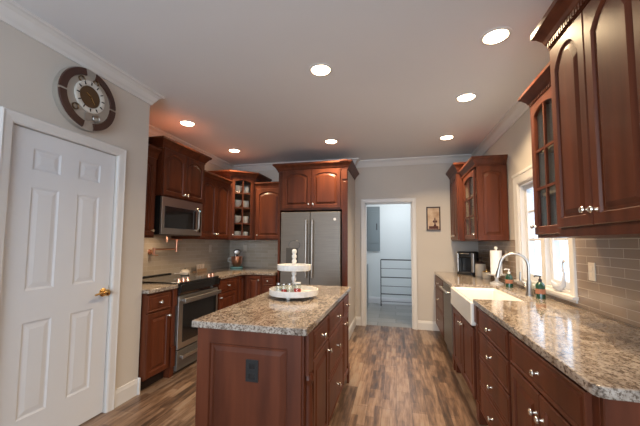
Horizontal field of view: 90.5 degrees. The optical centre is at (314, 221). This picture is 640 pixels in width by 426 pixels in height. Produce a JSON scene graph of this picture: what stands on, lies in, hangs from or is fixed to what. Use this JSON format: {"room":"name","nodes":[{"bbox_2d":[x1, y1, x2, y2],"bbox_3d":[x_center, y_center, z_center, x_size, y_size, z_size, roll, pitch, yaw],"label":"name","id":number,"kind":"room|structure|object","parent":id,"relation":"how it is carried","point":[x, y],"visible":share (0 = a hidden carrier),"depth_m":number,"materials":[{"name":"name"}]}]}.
{"room":"kitchen","nodes":[
{"label":"kitchen","id":0,"kind":"room"},
{"bbox_2d":[0,20,149,412],"bbox_3d":[-2.514,-0.005,0.561,0.670,2.750,5.050,-1,-4,14],"label":"wall","id":1,"kind":"structure","parent":0,"point":[29,68],"depth_m":2.66,"materials":[{"name":"beige paint"}]},
{"bbox_2d":[0,125,115,425],"bbox_3d":[-1.746,0.455,2.215,0.097,2.053,0.748,-1,-4,14],"label":"door","id":2,"kind":"structure","parent":1,"relation":"in","point":[54,308],"depth_m":2.17,"materials":[{"name":"white paint"}]},
{"bbox_2d":[0,106,126,412],"bbox_3d":[-1.732,0.422,2.215,0.026,2.135,0.890,-1,-4,14],"label":"trim","id":3,"kind":"structure","parent":1,"relation":"attached to","point":[8,117],"depth_m":2.46,"materials":[{"name":"grey paint"}]},
{"bbox_2d":[52,66,115,131],"bbox_3d":[-1.685,-0.899,2.353,0.074,0.460,0.460,-1,-4,14],"label":"wall clock","id":4,"kind":"object","parent":1,"relation":"attached to","point":[83,98],"visible":1,"depth_m":2.30,"materials":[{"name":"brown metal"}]},
{"bbox_2d":[80,86,99,107],"bbox_3d":[-1.661,-0.919,2.348,0.007,0.155,0.156,-1,-4,14],"label":"clock face","id":5,"kind":"object","parent":4,"relation":"on","point":[89,95],"depth_m":2.34,"materials":[{"name":"gold metal"}]},
{"bbox_2d":[114,378,140,407],"bbox_3d":[-1.596,1.457,2.704,0.030,0.140,0.255,-1,-4,14],"label":"baseboard","id":6,"kind":"structure","parent":1,"relation":"attached to","point":[131,389],"depth_m":2.71,"materials":[{"name":"grey paint"}]},
{"bbox_2d":[0,0,529,170],"bbox_3d":[-0.454,-1.242,1.640,4.160,0.105,7.980,-1,-4,14],"label":"trim","id":7,"kind":"structure","parent":1,"relation":"attached to","point":[12,13],"depth_m":2.76,"materials":[{"name":"grey paint"}]},
{"bbox_2d":[149,136,225,269],"bbox_3d":[-1.937,0.265,4.439,0.120,2.750,3.010,-1,-4,14],"label":"wall","id":8,"kind":"structure","parent":0,"point":[209,166],"depth_m":5.21,"materials":[{"name":"beige paint"}]},
{"bbox_2d":[144,144,161,237],"bbox_3d":[-1.927,-0.315,3.260,0.470,0.955,0.395,-1,-4,14],"label":"upper cabinet","id":9,"kind":"object","parent":8,"relation":"attached to","point":[153,152],"visible":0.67,"depth_m":3.32,"materials":[{"name":"brown wood"}]},
{"bbox_2d":[148,237,179,255],"bbox_3d":[-1.855,0.312,4.018,0.153,0.231,0.469,-2,-4,28],"label":"pot filler","id":10,"kind":"object","parent":8,"relation":"attached to","point":[150,251],"visible":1,"depth_m":3.98,"materials":[{"name":"orange metal"}]},
{"bbox_2d":[148,136,211,203],"bbox_3d":[-1.746,-0.565,3.844,0.540,0.622,0.910,-1,-4,14],"label":"upper cabinet","id":11,"kind":"object","parent":8,"relation":"attached to","point":[180,170],"visible":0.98,"depth_m":3.66,"materials":[{"name":"brown wood"}]},
{"bbox_2d":[154,196,201,235],"bbox_3d":[-1.752,-0.041,3.811,0.515,0.418,0.735,-1,-4,14],"label":"microwave","id":12,"kind":"object","parent":11,"relation":"attached to","point":[173,217],"visible":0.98,"depth_m":3.65,"materials":[{"name":"silver metal"}]},
{"bbox_2d":[142,236,229,275],"bbox_3d":[-1.878,0.466,4.406,0.008,0.515,2.759,-1,-4,14],"label":"backsplash","id":13,"kind":"structure","parent":8,"relation":"attached to","point":[191,252],"depth_m":4.47,"materials":[{"name":"beige tile"}]},
{"bbox_2d":[171,170,232,239],"bbox_3d":[-1.591,-0.197,4.583,0.470,0.913,0.765,-1,-4,14],"label":"upper cabinet","id":14,"kind":"object","parent":8,"relation":"attached to","point":[215,207],"visible":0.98,"depth_m":4.51,"materials":[{"name":"brown wood"}]},
{"bbox_2d":[209,170,271,239],"bbox_3d":[-1.251,-0.231,5.277,0.790,1.075,0.860,-1,-4,14],"label":"upper cabinet","id":15,"kind":"object","parent":8,"relation":"attached to","point":[241,178],"visible":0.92,"depth_m":5.05,"materials":[{"name":"brown wood"}]},
{"bbox_2d":[234,231,240,238],"bbox_3d":[-1.248,0.215,5.046,0.156,0.115,0.156,-1,-4,14],"label":"bowl","id":16,"kind":"object","parent":15,"relation":"on","point":[235,232],"visible":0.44,"depth_m":4.99,"materials":[{"name":"white ceramic"}]},
{"bbox_2d":[234,216,241,222],"bbox_3d":[-1.246,-0.029,5.063,0.156,0.115,0.156,-1,-4,14],"label":"bowl","id":17,"kind":"object","parent":15,"relation":"on","point":[237,219],"visible":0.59,"depth_m":5.01,"materials":[{"name":"white ceramic"}]},
{"bbox_2d":[235,200,241,206],"bbox_3d":[-1.244,-0.279,5.080,0.156,0.115,0.156,-1,-4,14],"label":"bowl","id":18,"kind":"object","parent":15,"relation":"on","point":[238,203],"visible":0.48,"depth_m":5.03,"materials":[{"name":"white ceramic"}]},
{"bbox_2d":[235,185,241,191],"bbox_3d":[-1.242,-0.508,5.095,0.156,0.115,0.156,-1,-4,14],"label":"bowl","id":19,"kind":"object","parent":15,"relation":"on","point":[238,188],"visible":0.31,"depth_m":5.04,"materials":[{"name":"white ceramic"}]},
{"bbox_2d":[234,224,249,225],"bbox_3d":[-1.281,0.053,5.305,0.690,0.016,0.760,-1,-4,14],"label":"shelf","id":20,"kind":"object","parent":15,"relation":"attached to","point":[234,224],"depth_m":5.14,"materials":[{"name":"brown wood"}]},
{"bbox_2d":[235,193,249,199],"bbox_3d":[-1.277,-0.425,5.338,0.690,0.016,0.760,-1,-4,14],"label":"shelf","id":21,"kind":"object","parent":15,"relation":"attached to","point":[238,196],"depth_m":5.32,"materials":[{"name":"brown wood"}]},
{"bbox_2d":[235,208,249,212],"bbox_3d":[-1.279,-0.196,5.322,0.690,0.016,0.760,-1,-4,14],"label":"shelf","id":22,"kind":"object","parent":15,"relation":"attached to","point":[237,210],"depth_m":5.37,"materials":[{"name":"brown wood"}]},
{"bbox_2d":[243,216,248,222],"bbox_3d":[-1.112,-0.022,5.108,0.100,0.110,0.098,-1,-4,14],"label":"mug","id":23,"kind":"object","parent":15,"relation":"on","point":[245,218],"visible":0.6,"depth_m":5.07,"materials":[{"name":"white ceramic"}]},
{"bbox_2d":[243,201,248,206],"bbox_3d":[-1.110,-0.272,5.125,0.100,0.110,0.098,-1,-4,14],"label":"mug","id":24,"kind":"object","parent":15,"relation":"on","point":[245,203],"visible":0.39,"depth_m":5.08,"materials":[{"name":"white ceramic"}]},
{"bbox_2d":[244,187,248,192],"bbox_3d":[-1.108,-0.501,5.140,0.100,0.110,0.098,-1,-4,14],"label":"mug","id":25,"kind":"object","parent":15,"relation":"on","point":[246,189],"visible":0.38,"depth_m":5.09,"materials":[{"name":"white ceramic"}]},
{"bbox_2d":[12,0,553,164],"bbox_3d":[0.007,-1.276,2.585,4.830,0.100,10.270,-1,-4,14],"label":"ceiling","id":26,"kind":"structure","parent":0,"point":[238,70],"depth_m":2.50,"materials":[{"name":"paint"}]},
{"bbox_2d":[179,120,195,125],"bbox_3d":[-1.499,-1.149,3.740,0.190,0.019,0.190,-1,-4,14],"label":"recessed light","id":27,"kind":"object","parent":26,"relation":"in","point":[182,122],"visible":1,"depth_m":3.71,"materials":[{"name":"grey paint"}]},
{"bbox_2d":[228,149,240,151],"bbox_3d":[-1.222,-1.072,4.832,0.190,0.019,0.190,-1,-4,14],"label":"recessed light","id":28,"kind":"object","parent":26,"relation":"in","point":[230,150],"visible":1,"depth_m":4.80,"materials":[{"name":"beige"}]},
{"bbox_2d":[309,63,331,75],"bbox_3d":[0.049,-1.218,2.565,0.190,0.019,0.190,-1,-4,14],"label":"recessed light","id":29,"kind":"object","parent":26,"relation":"in","point":[318,69],"visible":1,"depth_m":2.54,"materials":[{"name":"beige"}]},
{"bbox_2d":[324,139,337,143],"bbox_3d":[0.227,-1.093,4.363,0.190,0.019,0.190,-1,-4,14],"label":"recessed light","id":30,"kind":"object","parent":26,"relation":"in","point":[329,141],"visible":1,"depth_m":4.33,"materials":[{"name":"beige"}]},
{"bbox_2d":[439,135,454,139],"bbox_3d":[1.735,-1.096,4.166,0.190,0.019,0.190,-1,-4,14],"label":"recessed light","id":31,"kind":"object","parent":26,"relation":"in","point":[445,137],"visible":1,"depth_m":4.13,"materials":[{"name":"white"}]},
{"bbox_2d":[455,92,476,101],"bbox_3d":[1.445,-1.176,3.025,0.190,0.019,0.190,-1,-4,14],"label":"recessed light","id":32,"kind":"object","parent":26,"relation":"in","point":[464,97],"visible":1,"depth_m":3.00,"materials":[{"name":"white"}]},
{"bbox_2d":[480,26,511,44],"bbox_3d":[1.219,-1.238,2.135,0.190,0.019,0.190,-1,-4,14],"label":"recessed light","id":33,"kind":"object","parent":26,"relation":"in","point":[496,35],"visible":1,"depth_m":2.12,"materials":[{"name":"white"}]},
{"bbox_2d":[79,303,488,425],"bbox_3d":[-0.013,1.567,2.390,4.830,0.100,10.270,-1,-4,14],"label":"floor","id":34,"kind":"structure","parent":0,"point":[400,376],"depth_m":2.94,"materials":[{"name":"brown wood"}]},
{"bbox_2d":[138,289,171,390],"bbox_3d":[-1.806,1.114,3.105,0.752,0.875,0.330,-1,-4,14],"label":"base cabinet","id":35,"kind":"object","parent":34,"relation":"on","point":[156,314],"visible":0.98,"depth_m":2.96,"materials":[{"name":"brown wood"}]},
{"bbox_2d":[142,283,177,293],"bbox_3d":[-1.808,0.658,3.163,0.730,0.037,0.408,-1,-4,14],"label":"countertop","id":36,"kind":"structure","parent":35,"relation":"on","point":[147,288],"depth_m":3.10,"materials":[{"name":"beige stone"}]},
{"bbox_2d":[163,289,177,377],"bbox_3d":[-1.574,1.126,3.248,0.316,0.875,0.062,-1,-4,14],"label":"cabinet filler","id":37,"kind":"object","parent":34,"relation":"on","point":[168,372],"visible":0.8,"depth_m":3.20,"materials":[{"name":"brown wood"}]},
{"bbox_2d":[142,273,220,372],"bbox_3d":[-1.634,1.099,3.695,0.797,0.948,0.758,-1,-4,14],"label":"range","id":38,"kind":"object","parent":34,"relation":"on","point":[197,295],"visible":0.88,"depth_m":3.46,"materials":[{"name":"metal"}]},
{"bbox_2d":[142,274,218,284],"bbox_3d":[-1.659,0.677,3.731,0.740,0.024,0.758,-1,-4,14],"label":"cooktop","id":39,"kind":"object","parent":38,"relation":"in","point":[160,278],"depth_m":3.66,"materials":[{"name":"black glass"}]},
{"bbox_2d":[174,268,189,274],"bbox_3d":[-1.666,0.635,3.990,0.123,0.089,0.238,-1,-4,14],"label":"casserole","id":40,"kind":"object","parent":38,"relation":"on","point":[185,271],"visible":1,"depth_m":4.00,"materials":[{"name":"beige ceramic"}]},
{"bbox_2d":[173,287,220,372],"bbox_3d":[-1.627,1.136,3.691,0.782,0.875,0.754,-1,-4,14],"label":"oven","id":41,"kind":"object","parent":38,"relation":"in","point":[193,303],"depth_m":3.41,"materials":[{"name":"silver metal"}]},
{"bbox_2d":[217,276,236,310],"bbox_3d":[-1.496,1.200,4.330,0.752,0.875,0.544,-1,-4,14],"label":"base cabinet","id":42,"kind":"object","parent":34,"relation":"on","point":[228,286],"visible":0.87,"depth_m":4.24,"materials":[{"name":"brown wood"}]},
{"bbox_2d":[236,275,243,303],"bbox_3d":[-1.316,1.204,5.102,0.721,0.775,1.035,-1,-4,14],"label":"base cabinet","id":43,"kind":"object","parent":34,"relation":"on","point":[240,279],"visible":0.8,"depth_m":4.60,"materials":[{"name":"brown wood"}]},
{"bbox_2d":[189,267,276,278],"bbox_3d":[-1.151,0.776,4.808,1.194,0.037,1.580,-1,-4,14],"label":"countertop","id":44,"kind":"structure","parent":43,"relation":"on","point":[226,272],"depth_m":4.69,"materials":[{"name":"beige stone"}]},
{"bbox_2d":[193,268,206,271],"bbox_3d":[-1.706,0.724,4.725,0.070,0.045,0.240,-1,-4,14],"label":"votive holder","id":45,"kind":"object","parent":44,"relation":"on","point":[202,269],"visible":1,"depth_m":4.70,"materials":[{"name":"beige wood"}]},
{"bbox_2d":[228,249,242,268],"bbox_3d":[-1.350,0.632,5.414,0.256,0.328,0.247,1,-4,-15],"label":"stand mixer","id":46,"kind":"object","parent":44,"relation":"on","point":[236,260],"visible":1,"depth_m":5.33,"materials":[{"name":"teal metal"}]},
{"bbox_2d":[228,256,242,266],"bbox_3d":[-1.339,0.680,5.396,0.230,0.169,0.194,-1,-4,14],"label":"bowl","id":47,"kind":"object","parent":46,"relation":"on","point":[236,260],"depth_m":5.33,"materials":[{"name":"silver metal"}]},
{"bbox_2d":[244,275,261,300],"bbox_3d":[-0.824,1.255,5.058,0.285,0.875,0.872,-1,-4,14],"label":"base cabinet","id":48,"kind":"object","parent":34,"relation":"on","point":[252,283],"visible":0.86,"depth_m":4.69,"materials":[{"name":"brown wood"}]},
{"bbox_2d":[262,275,276,293],"bbox_3d":[-0.587,1.253,4.998,0.200,0.875,0.872,-1,-4,14],"label":"base cabinet","id":49,"kind":"object","parent":34,"relation":"on","point":[268,281],"visible":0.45,"depth_m":4.63,"materials":[{"name":"brown wood"}]},
{"bbox_2d":[195,292,349,425],"bbox_3d":[-0.141,1.079,2.443,0.662,0.878,1.616,-1,-4,14],"label":"kitchen island","id":50,"kind":"object","parent":34,"relation":"on","point":[243,378],"visible":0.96,"depth_m":1.71,"materials":[{"name":"brown wood"}]},
{"bbox_2d":[248,374,254,379],"bbox_3d":[-0.333,0.819,1.675,0.036,0.028,0.003,-1,-4,14],"label":"receptacle","id":51,"kind":"object","parent":50,"relation":"attached to","point":[250,376],"depth_m":1.67,"materials":[{"name":"black plastic"}]},
{"bbox_2d":[245,359,258,382],"bbox_3d":[-0.332,0.792,1.681,0.072,0.115,0.006,-1,-4,14],"label":"wall outlet plate","id":52,"kind":"object","parent":50,"relation":"attached to","point":[251,365],"depth_m":1.68,"materials":[{"name":"black plastic"}]},
{"bbox_2d":[249,363,254,368],"bbox_3d":[-0.333,0.766,1.679,0.036,0.028,0.003,-1,-4,14],"label":"receptacle","id":53,"kind":"object","parent":50,"relation":"attached to","point":[251,365],"depth_m":1.68,"materials":[{"name":"black plastic"}]},
{"bbox_2d":[192,284,350,335],"bbox_3d":[-0.162,0.623,2.485,0.670,0.036,1.658,-1,-4,14],"label":"island countertop","id":54,"kind":"structure","parent":50,"relation":"on","point":[262,313],"depth_m":1.94,"materials":[{"name":"beige stone"}]},
{"bbox_2d":[269,240,317,299],"bbox_3d":[-0.166,0.382,2.570,0.394,0.456,0.394,-1,-4,14],"label":"tiered tray","id":55,"kind":"object","parent":54,"relation":"on","point":[306,291],"visible":0.98,"depth_m":2.48,"materials":[{"name":"white paint"}]},
{"bbox_2d":[287,283,292,291],"bbox_3d":[-0.188,0.520,2.426,0.050,0.092,0.049,-1,-4,14],"label":"jar","id":56,"kind":"object","parent":55,"relation":"in","point":[288,290],"visible":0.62,"depth_m":2.42,"materials":[{"name":"clear glass"}]},
{"bbox_2d":[269,285,317,297],"bbox_3d":[-0.167,0.564,2.557,0.394,0.046,0.394,-1,-4,14],"label":"tray","id":57,"kind":"object","parent":55,"relation":"on","point":[306,291],"depth_m":2.43,"materials":[{"name":"white paint"}]},
{"bbox_2d":[277,263,310,271],"bbox_3d":[-0.166,0.372,2.570,0.274,0.046,0.274,-1,-4,14],"label":"tray","id":58,"kind":"object","parent":55,"relation":"on","point":[290,267],"depth_m":2.46,"materials":[{"name":"white paint"}]},
{"bbox_2d":[294,282,300,291],"bbox_3d":[-0.132,0.517,2.433,0.062,0.100,0.061,-1,-4,14],"label":"jar","id":59,"kind":"object","parent":55,"relation":"in","point":[295,289],"visible":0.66,"depth_m":2.42,"materials":[{"name":"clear glass"}]},
{"bbox_2d":[280,211,341,285],"bbox_3d":[-0.009,0.778,4.766,0.885,1.800,0.661,-1,-4,14],"label":"refrigerator","id":60,"kind":"object","parent":34,"relation":"on","point":[319,234],"visible":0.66,"depth_m":4.51,"materials":[{"name":"grey metal"}]},
{"bbox_2d":[272,159,358,285],"bbox_3d":[0.046,0.421,4.956,1.199,2.538,0.905,-1,-4,14],"label":"tall cabinet","id":61,"kind":"object","parent":34,"relation":"on","point":[319,186],"visible":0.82,"depth_m":4.64,"materials":[{"name":"brown wood"}]},
{"bbox_2d":[367,264,367,309],"bbox_3d":[0.713,1.279,6.296,0.647,1.020,0.700,-1,-4,14],"label":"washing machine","id":62,"kind":"object","parent":34,"relation":"on","point":[367,264],"visible":0.09,"depth_m":6.33,"materials":[{"name":"white metal"}]},
{"bbox_2d":[380,259,411,304],"bbox_3d":[1.852,1.334,6.917,0.808,1.012,0.192,-1,-4,14],"label":"wire rack","id":63,"kind":"object","parent":34,"relation":"on","point":[381,259],"visible":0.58,"depth_m":6.87,"materials":[{"name":"grey metal"}]},
{"bbox_2d":[435,275,443,337],"bbox_3d":[2.084,1.238,4.490,0.667,0.875,0.855,-1,-4,14],"label":"base cabinet","id":64,"kind":"object","parent":34,"relation":"on","point":[438,282],"visible":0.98,"depth_m":4.52,"materials":[{"name":"brown wood"}]},
{"bbox_2d":[434,272,639,402],"bbox_3d":[1.693,0.667,2.921,0.644,0.037,4.181,-1,-4,14],"label":"countertop","id":65,"kind":"structure","parent":64,"relation":"on","point":[601,354],"depth_m":1.51,"materials":[{"name":"beige stone"}]},
{"bbox_2d":[456,251,478,274],"bbox_3d":[2.240,0.605,4.645,0.250,0.330,0.320,-3,-5,42],"label":"coffee maker","id":66,"kind":"object","parent":65,"relation":"on","point":[466,261],"visible":0.82,"depth_m":4.61,"materials":[{"name":"black plastic"}]},
{"bbox_2d":[475,260,485,276],"bbox_3d":[2.271,0.642,4.342,0.132,0.215,0.131,-1,-4,14],"label":"canister","id":67,"kind":"object","parent":65,"relation":"on","point":[480,266],"visible":0.88,"depth_m":4.29,"materials":[{"name":"beige ceramic"}]},
{"bbox_2d":[482,269,490,278],"bbox_3d":[2.219,0.675,4.094,0.100,0.115,0.100,-1,-4,14],"label":"canister","id":68,"kind":"object","parent":65,"relation":"on","point":[484,275],"visible":1,"depth_m":4.06,"materials":[{"name":"beige ceramic"}]},
{"bbox_2d":[451,287,522,325],"bbox_3d":[1.583,0.770,2.941,0.450,0.188,0.954,-1,-4,14],"label":"sink","id":69,"kind":"object","parent":65,"relation":"in","point":[462,298],"visible":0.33,"depth_m":3.14,"materials":[{"name":"white ceramic"}]},
{"bbox_2d":[486,273,505,284],"bbox_3d":[2.014,0.635,3.508,0.220,0.112,0.219,-1,-4,14],"label":"pedestal stand","id":70,"kind":"object","parent":65,"relation":"on","point":[496,282],"visible":0.78,"depth_m":3.47,"materials":[{"name":"white ceramic"}]},
{"bbox_2d":[490,247,502,273],"bbox_3d":[2.015,0.428,3.522,0.116,0.300,0.115,-1,-4,14],"label":"paper towel roll","id":71,"kind":"object","parent":70,"relation":"on","point":[495,255],"visible":0.76,"depth_m":3.48,"materials":[{"name":"white paper"}]},
{"bbox_2d":[504,269,512,287],"bbox_3d":[1.996,0.580,3.258,0.069,0.187,0.069,3,-5,-31],"label":"soap bottle","id":72,"kind":"object","parent":65,"relation":"on","point":[508,278],"visible":1,"depth_m":3.23,"materials":[{"name":"green"}]},
{"bbox_2d":[495,252,533,295],"bbox_3d":[1.761,0.457,2.816,0.286,0.367,0.151,-2,-4,27],"label":"kitchen faucet","id":73,"kind":"object","parent":65,"relation":"on","point":[528,285],"visible":1,"depth_m":2.74,"materials":[{"name":"silver metal"}]},
{"bbox_2d":[525,280,533,295],"bbox_3d":[1.839,0.570,2.719,0.064,0.130,0.064,-2,-4,27],"label":"faucet","id":74,"kind":"object","parent":73,"relation":"on","point":[528,286],"depth_m":2.70,"materials":[{"name":"silver metal"}]},
{"bbox_2d":[533,275,545,298],"bbox_3d":[1.834,0.532,2.579,0.069,0.187,0.069,3,-5,-31],"label":"soap bottle","id":75,"kind":"object","parent":65,"relation":"on","point":[540,290],"visible":1,"depth_m":2.56,"materials":[{"name":"green"}]},
{"bbox_2d":[439,281,453,359],"bbox_3d":[1.870,1.189,3.766,0.656,0.870,0.628,-1,-4,14],"label":"dishwasher","id":76,"kind":"object","parent":34,"relation":"on","point":[448,307],"visible":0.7,"depth_m":3.77,"materials":[{"name":"grey metal"}]},
{"bbox_2d":[452,306,455,369],"bbox_3d":[1.664,1.163,3.441,0.312,0.875,0.090,-1,-4,14],"label":"cabinet filler","id":77,"kind":"object","parent":34,"relation":"on","point":[454,363],"visible":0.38,"depth_m":3.44,"materials":[{"name":"brown wood"}]},
{"bbox_2d":[453,307,477,411],"bbox_3d":[1.671,1.218,2.887,0.667,0.690,0.960,-1,-4,14],"label":"base cabinet","id":78,"kind":"object","parent":34,"relation":"on","point":[465,359],"visible":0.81,"depth_m":2.82,"materials":[{"name":"brown wood"}]},
{"bbox_2d":[474,305,487,424],"bbox_3d":[1.403,1.091,2.416,0.312,0.875,0.080,-1,-4,14],"label":"cabinet filler","id":79,"kind":"object","parent":34,"relation":"on","point":[480,417],"visible":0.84,"depth_m":2.44,"materials":[{"name":"brown wood"}]},
{"bbox_2d":[478,308,511,425],"bbox_3d":[1.453,1.062,2.002,0.667,0.875,0.690,-1,-4,14],"label":"base cabinet","id":80,"kind":"object","parent":34,"relation":"on","point":[493,338],"visible":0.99,"depth_m":2.03,"materials":[{"name":"brown wood"}]},
{"bbox_2d":[509,333,600,425],"bbox_3d":[1.272,1.012,1.289,0.667,0.875,0.775,-1,-4,14],"label":"base cabinet","id":81,"kind":"object","parent":34,"relation":"on","point":[542,394],"visible":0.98,"depth_m":1.35,"materials":[{"name":"brown wood"}]},
{"bbox_2d":[600,398,639,425],"bbox_3d":[1.198,0.985,0.897,0.610,0.875,0.018,-1,-4,14],"label":"end panel","id":82,"kind":"object","parent":34,"relation":"on","point":[613,412],"visible":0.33,"depth_m":0.98,"materials":[{"name":"brown wood"}]},
{"bbox_2d":[246,170,354,326],"bbox_3d":[-0.515,0.329,5.217,2.255,2.750,0.878,-1,-4,14],"label":"wall","id":83,"kind":"structure","parent":0,"point":[272,174],"depth_m":4.97,"materials":[{"name":"beige paint"}]},
{"bbox_2d":[229,240,277,267],"bbox_3d":[-0.953,0.569,5.596,1.198,0.485,0.008,-1,-4,14],"label":"backsplash","id":84,"kind":"structure","parent":83,"relation":"attached to","point":[260,253],"depth_m":5.61,"materials":[{"name":"grey tile"}]},
{"bbox_2d":[255,181,278,239],"bbox_3d":[-0.668,-0.150,5.275,0.468,0.920,0.567,-1,-4,14],"label":"upper cabinet","id":85,"kind":"object","parent":83,"relation":"attached to","point":[267,193],"visible":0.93,"depth_m":5.04,"materials":[{"name":"brown wood"}]},
{"bbox_2d":[367,204,411,298],"bbox_3d":[1.699,0.418,6.287,3.640,2.750,2.050,-1,-4,14],"label":"wall","id":86,"kind":"structure","parent":0,"point":[395,219],"depth_m":7.19,"materials":[{"name":"white paint"}]},
{"bbox_2d":[367,207,379,250],"bbox_3d":[1.324,0.170,7.312,0.355,1.020,0.044,-1,-4,14],"label":"electrical panel","id":87,"kind":"object","parent":86,"relation":"attached to","point":[373,213],"visible":0.82,"depth_m":7.29,"materials":[{"name":"grey metal"}]},
{"bbox_2d":[368,297,411,304],"bbox_3d":[1.910,1.781,7.065,3.400,0.140,0.016,-1,-4,14],"label":"baseboard","id":88,"kind":"structure","parent":86,"relation":"attached to","point":[398,301],"depth_m":7.11,"materials":[{"name":"white paint"}]},
{"bbox_2d":[355,163,478,330],"bbox_3d":[1.634,0.342,5.187,2.125,2.750,0.120,-1,-4,14],"label":"wall","id":89,"kind":"structure","parent":0,"point":[429,183],"depth_m":5.12,"materials":[{"name":"beige paint"}]},
{"bbox_2d":[361,197,417,329],"bbox_3d":[1.224,0.669,5.255,0.892,2.102,0.146,-1,-4,14],"label":"trim","id":90,"kind":"structure","parent":89,"relation":"attached to","point":[412,201],"depth_m":5.23,"materials":[{"name":"grey paint"}]},
{"bbox_2d":[349,316,438,338],"bbox_3d":[1.206,1.614,4.699,1.310,0.140,0.860,-1,-4,14],"label":"baseboard","id":91,"kind":"structure","parent":89,"relation":"attached to","point":[422,325],"depth_m":4.98,"materials":[{"name":"grey paint"}]},
{"bbox_2d":[426,207,440,230],"bbox_3d":[1.900,-0.044,5.073,0.210,0.380,0.020,-1,-4,14],"label":"framed picture","id":92,"kind":"object","parent":89,"relation":"attached to","point":[433,220],"visible":1,"depth_m":5.07,"materials":[{"name":"brown paper"}]},
{"bbox_2d":[428,208,438,228],"bbox_3d":[1.901,-0.044,5.077,0.174,0.344,0.008,-1,-4,14],"label":"print","id":93,"kind":"object","parent":92,"relation":"attached to","point":[433,213],"depth_m":5.07,"materials":[{"name":"beige paper"}]},
{"bbox_2d":[446,162,465,240],"bbox_3d":[2.224,-0.254,4.647,0.445,1.085,0.695,-1,-4,14],"label":"upper cabinet","id":94,"kind":"object","parent":89,"relation":"attached to","point":[456,183],"visible":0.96,"depth_m":4.47,"materials":[{"name":"brown wood"}]},
{"bbox_2d":[483,108,639,328],"bbox_3d":[1.611,0.057,1.024,0.120,2.750,7.980,-1,-4,14],"label":"wall","id":95,"kind":"structure","parent":0,"point":[515,142],"depth_m":3.42,"materials":[{"name":"beige paint"}]},
{"bbox_2d":[458,154,508,240],"bbox_3d":[2.090,-0.244,3.975,0.375,0.970,0.800,-1,-4,14],"label":"upper cabinet","id":96,"kind":"object","parent":95,"relation":"attached to","point":[485,190],"visible":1,"depth_m":3.64,"materials":[{"name":"brown wood"}]},
{"bbox_2d":[512,164,578,303],"bbox_3d":[2.037,0.044,2.799,0.165,1.145,1.150,-1,-4,14],"label":"window","id":97,"kind":"structure","parent":95,"relation":"in","point":[525,239],"depth_m":3.12,"materials":[{"name":"white paint"}]},
{"bbox_2d":[550,259,565,290],"bbox_3d":[1.930,0.421,2.515,0.052,0.252,0.258,-1,-4,14],"label":"ornament","id":98,"kind":"object","parent":97,"relation":"on","point":[562,285],"visible":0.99,"depth_m":2.44,"materials":[{"name":"white ceramic"}]},
{"bbox_2d":[478,237,639,327],"bbox_3d":[2.002,0.391,2.815,0.008,0.505,4.280,-1,-4,14],"label":"backsplash","id":99,"kind":"structure","parent":95,"relation":"attached to","point":[614,294],"depth_m":1.93,"materials":[{"name":"grey tile"}]},
{"bbox_2d":[518,61,617,237],"bbox_3d":[1.572,-0.399,1.946,0.380,0.995,0.500,-1,-4,14],"label":"upper cabinet","id":100,"kind":"object","parent":95,"relation":"attached to","point":[537,95],"visible":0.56,"depth_m":2.09,"materials":[{"name":"brown wood"}]},
{"bbox_2d":[540,144,553,153],"bbox_3d":[1.600,-0.479,1.910,0.274,0.018,0.391,-1,-4,14],"label":"shelf","id":101,"kind":"object","parent":100,"relation":"attached to","point":[551,148],"depth_m":2.06,"materials":[{"name":"beige wood"}]},
{"bbox_2d":[542,189,555,195],"bbox_3d":[1.598,-0.190,1.891,0.274,0.018,0.391,-1,-4,14],"label":"shelf","id":102,"kind":"object","parent":100,"relation":"attached to","point":[552,192],"depth_m":2.03,"materials":[{"name":"beige wood"}]},
{"bbox_2d":[530,0,639,236],"bbox_3d":[1.390,-0.536,1.376,0.450,1.192,0.850,-1,-4,14],"label":"upper cabinet","id":103,"kind":"object","parent":95,"relation":"attached to","point":[593,46],"visible":1,"depth_m":1.38,"materials":[{"name":"brown wood"}]},
{"bbox_2d":[588,262,595,280],"bbox_3d":[1.802,0.327,2.063,0.008,0.116,0.072,-1,-4,14],"label":"wall outlet","id":104,"kind":"object","parent":95,"relation":"attached to","point":[591,266],"visible":1,"depth_m":2.05,"materials":[{"name":"beige plastic"}]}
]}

